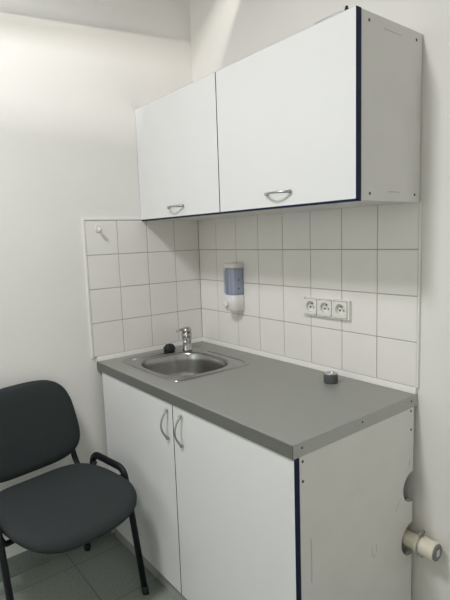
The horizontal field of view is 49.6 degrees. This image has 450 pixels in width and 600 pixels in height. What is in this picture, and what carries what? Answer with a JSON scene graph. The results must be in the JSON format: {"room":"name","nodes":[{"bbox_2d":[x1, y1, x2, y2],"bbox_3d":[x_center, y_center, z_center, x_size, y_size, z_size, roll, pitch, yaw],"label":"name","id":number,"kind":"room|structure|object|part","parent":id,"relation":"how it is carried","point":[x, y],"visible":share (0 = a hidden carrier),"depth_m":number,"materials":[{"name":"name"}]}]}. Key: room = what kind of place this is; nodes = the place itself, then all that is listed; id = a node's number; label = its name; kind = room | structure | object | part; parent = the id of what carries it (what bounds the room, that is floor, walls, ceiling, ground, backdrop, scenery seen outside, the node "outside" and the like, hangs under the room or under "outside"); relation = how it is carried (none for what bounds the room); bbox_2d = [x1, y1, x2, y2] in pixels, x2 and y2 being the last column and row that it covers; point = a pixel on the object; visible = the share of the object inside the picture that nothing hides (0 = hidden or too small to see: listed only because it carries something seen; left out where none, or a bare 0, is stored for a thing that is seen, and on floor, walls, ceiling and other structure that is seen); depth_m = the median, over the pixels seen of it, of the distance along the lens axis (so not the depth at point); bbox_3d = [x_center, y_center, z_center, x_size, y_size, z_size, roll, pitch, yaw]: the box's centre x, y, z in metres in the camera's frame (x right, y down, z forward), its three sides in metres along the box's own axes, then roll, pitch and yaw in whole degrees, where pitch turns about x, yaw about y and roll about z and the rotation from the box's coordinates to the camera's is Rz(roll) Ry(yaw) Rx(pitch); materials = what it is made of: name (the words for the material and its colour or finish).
{"room":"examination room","nodes":[
{"label":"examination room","id":0,"kind":"room"},
{"bbox_2d":[0,532,177,599],"bbox_3d":[-0.562,1.378,0.531,3.600,0.100,2.950,-8,9,-38],"label":"floor","id":1,"kind":"structure","parent":0,"point":[109,570],"depth_m":1.99,"materials":[{"name":"grey tile"}]},
{"bbox_2d":[0,380,148,599],"bbox_3d":[-0.613,0.754,1.782,0.546,0.826,0.510,5,10,42],"label":"chair","id":2,"kind":"object","parent":1,"relation":"on","point":[66,508],"visible":1,"depth_m":1.82,"materials":[{"name":"grey fabric"}]},
{"bbox_3d":[-0.800,0.935,1.651,0.442,0.491,0.021,5,10,42],"label":"leg frame","id":3,"kind":"part","parent":2,"relation":"part of","materials":[{"name":"black metal"}]},
{"bbox_3d":[-0.782,0.500,1.898,0.092,0.342,0.437,5,10,42],"label":"backrest","id":4,"kind":"part","parent":2,"relation":"part of","materials":[{"name":"grey fabric"}]},
{"bbox_3d":[-0.591,0.732,1.758,0.484,0.076,0.454,5,10,42],"label":"seat","id":5,"kind":"part","parent":2,"relation":"part of","materials":[{"name":"grey fabric"}]},
{"bbox_3d":[-0.471,0.878,2.005,0.442,0.491,0.021,5,10,42],"label":"leg frame","id":6,"kind":"part","parent":2,"relation":"part of","materials":[{"name":"black metal"}]},
{"bbox_2d":[102,372,413,599],"bbox_3d":[0.041,0.727,1.918,0.610,0.794,1.169,-8,9,-38],"label":"base cabinet","id":7,"kind":"object","parent":1,"relation":"on","point":[220,514],"visible":0.98,"depth_m":1.51,"materials":[{"name":"white laminate"}]},
{"bbox_3d":[-0.344,0.700,1.978,0.020,0.726,0.576,-8,9,-38],"label":"door","id":8,"kind":"part","parent":7,"relation":"part of","materials":[{"name":"white laminate"}]},
{"bbox_3d":[-0.215,0.444,1.725,0.032,0.115,0.011,-8,9,-38],"label":"handle","id":9,"kind":"part","parent":7,"relation":"part of","materials":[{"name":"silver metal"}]},
{"bbox_3d":[-0.160,0.450,1.655,0.032,0.117,0.011,-8,9,-38],"label":"handle","id":10,"kind":"part","parent":7,"relation":"part of","materials":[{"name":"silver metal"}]},
{"bbox_3d":[0.017,0.747,1.524,0.020,0.726,0.580,-8,9,-38],"label":"door","id":11,"kind":"part","parent":7,"relation":"part of","materials":[{"name":"white laminate"}]},
{"bbox_2d":[97,341,416,459],"bbox_3d":[0.030,0.310,1.884,0.586,0.041,1.202,-8,9,-38],"label":"countertop","id":12,"kind":"structure","parent":7,"relation":"on","point":[287,409],"depth_m":1.58,"materials":[{"name":"grey laminate"}]},
{"bbox_2d":[176,327,191,350],"bbox_3d":[-0.194,0.190,2.264,0.071,0.110,0.154,-2,7,2],"label":"faucet","id":13,"kind":"object","parent":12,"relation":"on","point":[186,334],"visible":1,"depth_m":2.29,"materials":[{"name":"silver metal"}]},
{"bbox_3d":[-0.196,0.142,2.299,0.083,0.023,0.049,-8,9,-38],"label":"lever","id":14,"kind":"part","parent":13,"relation":"part of","materials":[{"name":"silver metal"}]},
{"bbox_3d":[-0.179,0.188,2.250,0.029,0.040,0.127,-2,7,-2],"label":"spout","id":15,"kind":"part","parent":13,"relation":"part of","materials":[{"name":"silver metal"}]},
{"bbox_2d":[122,347,249,380],"bbox_3d":[-0.172,0.344,2.115,0.400,0.162,0.472,-8,9,-38],"label":"sink","id":16,"kind":"object","parent":12,"relation":"in","point":[177,365],"visible":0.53,"depth_m":2.22,"materials":[{"name":"metal"}]},
{"bbox_2d":[163,343,174,351],"bbox_3d":[-0.266,0.225,2.300,0.060,0.037,0.051,-8,9,-38],"label":"plug","id":17,"kind":"object","parent":16,"relation":"on","point":[169,347],"visible":1,"depth_m":2.28,"materials":[{"name":"black rubber"}]},
{"bbox_2d":[324,371,337,383],"bbox_3d":[0.379,0.278,1.744,0.050,0.036,0.050,-8,9,-38],"label":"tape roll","id":18,"kind":"object","parent":12,"relation":"on","point":[330,377],"visible":1,"depth_m":1.73,"materials":[{"name":"plastic"}]},
{"bbox_3d":[0.413,0.771,1.482,0.543,0.794,0.018,-8,9,-38],"label":"panel","id":19,"kind":"part","parent":7,"relation":"part of","materials":[{"name":"white laminate"}]},
{"bbox_2d":[0,0,202,557],"bbox_3d":[-1.494,-0.192,1.450,3.600,2.840,0.110,-8,9,-38],"label":"wall","id":20,"kind":"structure","parent":0,"point":[75,74],"depth_m":2.08,"materials":[{"name":"paint"}]},
{"bbox_2d":[0,531,111,582],"bbox_3d":[-1.474,1.184,1.544,2.398,0.088,0.008,-8,9,-38],"label":"baseboard","id":21,"kind":"structure","parent":20,"relation":"attached to","point":[18,564],"depth_m":2.04,"materials":[{"name":"grey tile"}]},
{"bbox_2d":[95,225,101,232],"bbox_3d":[-0.542,-0.309,2.104,0.027,0.034,0.038,-8,9,-38],"label":"wall hook","id":22,"kind":"object","parent":20,"relation":"attached to","point":[98,228],"visible":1,"depth_m":2.11,"materials":[{"name":"white plastic"}]},
{"bbox_2d":[84,220,202,356],"bbox_3d":[-0.358,-0.075,2.304,0.600,0.600,0.007,-8,9,-38],"label":"tile backsplash","id":23,"kind":"structure","parent":20,"relation":"attached to","point":[144,276],"depth_m":2.28,"materials":[{"name":"tile"}]},
{"bbox_2d":[96,337,201,360],"bbox_3d":[-0.340,0.232,2.346,0.584,0.020,0.013,-8,9,-38],"label":"trim","id":24,"kind":"structure","parent":20,"relation":"attached to","point":[158,347],"depth_m":2.29,"materials":[{"name":"white plastic"}]},
{"bbox_2d":[189,0,449,599],"bbox_3d":[0.786,-0.260,1.373,0.109,2.840,2.850,-8,9,-38],"label":"wall","id":25,"kind":"structure","parent":0,"point":[391,261],"depth_m":1.69,"materials":[{"name":"paint"}]},
{"bbox_2d":[223,262,244,313],"bbox_3d":[0.033,-0.054,2.225,0.074,0.233,0.082,-8,9,-38],"label":"soap dispenser","id":26,"kind":"object","parent":25,"relation":"attached to","point":[233,272],"visible":1,"depth_m":2.20,"materials":[{"name":"white plastic"}]},
{"bbox_3d":[0.035,-0.157,2.215,0.061,0.026,0.082,-8,9,-38],"label":"lid","id":27,"kind":"part","parent":26,"relation":"part of","materials":[{"name":"white plastic"}]},
{"bbox_3d":[0.038,-0.085,2.226,0.058,0.118,0.077,-8,9,-38],"label":"tank","id":28,"kind":"part","parent":26,"relation":"part of","materials":[{"name":"blue plastic"}]},
{"bbox_2d":[135,5,421,220],"bbox_3d":[0.088,-0.578,1.842,0.357,0.496,1.200,-8,9,-38],"label":"upper cabinet","id":29,"kind":"object","parent":25,"relation":"attached to","point":[326,115],"visible":1,"depth_m":1.47,"materials":[{"name":"white laminate"}]},
{"bbox_3d":[-0.214,-0.383,1.997,0.032,0.012,0.115,-8,9,-38],"label":"handle","id":30,"kind":"part","parent":29,"relation":"part of","materials":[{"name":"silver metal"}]},
{"bbox_3d":[-0.203,-0.591,1.996,0.023,0.491,0.596,-8,9,-38],"label":"door","id":31,"kind":"part","parent":29,"relation":"part of","materials":[{"name":"white laminate"}]},
{"bbox_3d":[0.157,-0.338,1.531,0.032,0.012,0.115,-8,9,-38],"label":"handle","id":32,"kind":"part","parent":29,"relation":"part of","materials":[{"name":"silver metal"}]},
{"bbox_3d":[0.170,-0.543,1.528,0.023,0.491,0.600,-8,9,-38],"label":"door","id":33,"kind":"part","parent":29,"relation":"part of","materials":[{"name":"white laminate"}]},
{"bbox_2d":[314,5,348,24],"bbox_3d":[0.305,-0.793,1.372,0.060,0.036,0.110,-8,9,-38],"label":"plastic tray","id":34,"kind":"object","parent":29,"relation":"on","point":[346,6],"visible":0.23,"depth_m":1.34,"materials":[{"name":"white plastic"}]},
{"bbox_3d":[0.476,-0.534,1.400,0.296,0.494,0.018,-8,9,-38],"label":"panel","id":35,"kind":"part","parent":29,"relation":"part of","materials":[{"name":"white laminate"}]},
{"bbox_2d":[198,202,418,386],"bbox_3d":[0.246,-0.059,2.018,0.007,0.600,1.193,-8,9,-38],"label":"tile backsplash","id":36,"kind":"structure","parent":25,"relation":"attached to","point":[365,256],"depth_m":1.85,"materials":[{"name":"tile"}]},
{"bbox_2d":[202,337,416,393],"bbox_3d":[0.253,0.249,2.058,0.013,0.020,1.199,-8,9,-38],"label":"trim","id":37,"kind":"structure","parent":25,"relation":"attached to","point":[393,385],"depth_m":1.90,"materials":[{"name":"white plastic"}]},
{"bbox_2d":[303,296,351,320],"bbox_3d":[0.387,0.029,1.834,0.016,0.073,0.230,-8,9,-38],"label":"power socket","id":38,"kind":"object","parent":25,"relation":"attached to","point":[313,306],"visible":1,"depth_m":1.82,"materials":[{"name":"white plastic"}]},
{"bbox_2d":[304,298,316,314],"bbox_3d":[0.336,0.025,1.896,0.014,0.062,0.062,-8,9,-38],"label":"socket","id":39,"kind":"object","parent":38,"relation":"attached to","point":[310,304],"depth_m":1.90,"materials":[{"name":"white plastic"}]},
{"bbox_2d":[402,529,441,561],"bbox_3d":[0.594,0.790,1.649,0.065,0.091,0.269,-8,9,-38],"label":"drain pipe","id":40,"kind":"object","parent":25,"relation":"attached to","point":[420,544],"visible":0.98,"depth_m":1.56,"materials":[{"name":"beige plastic"}]}
]}

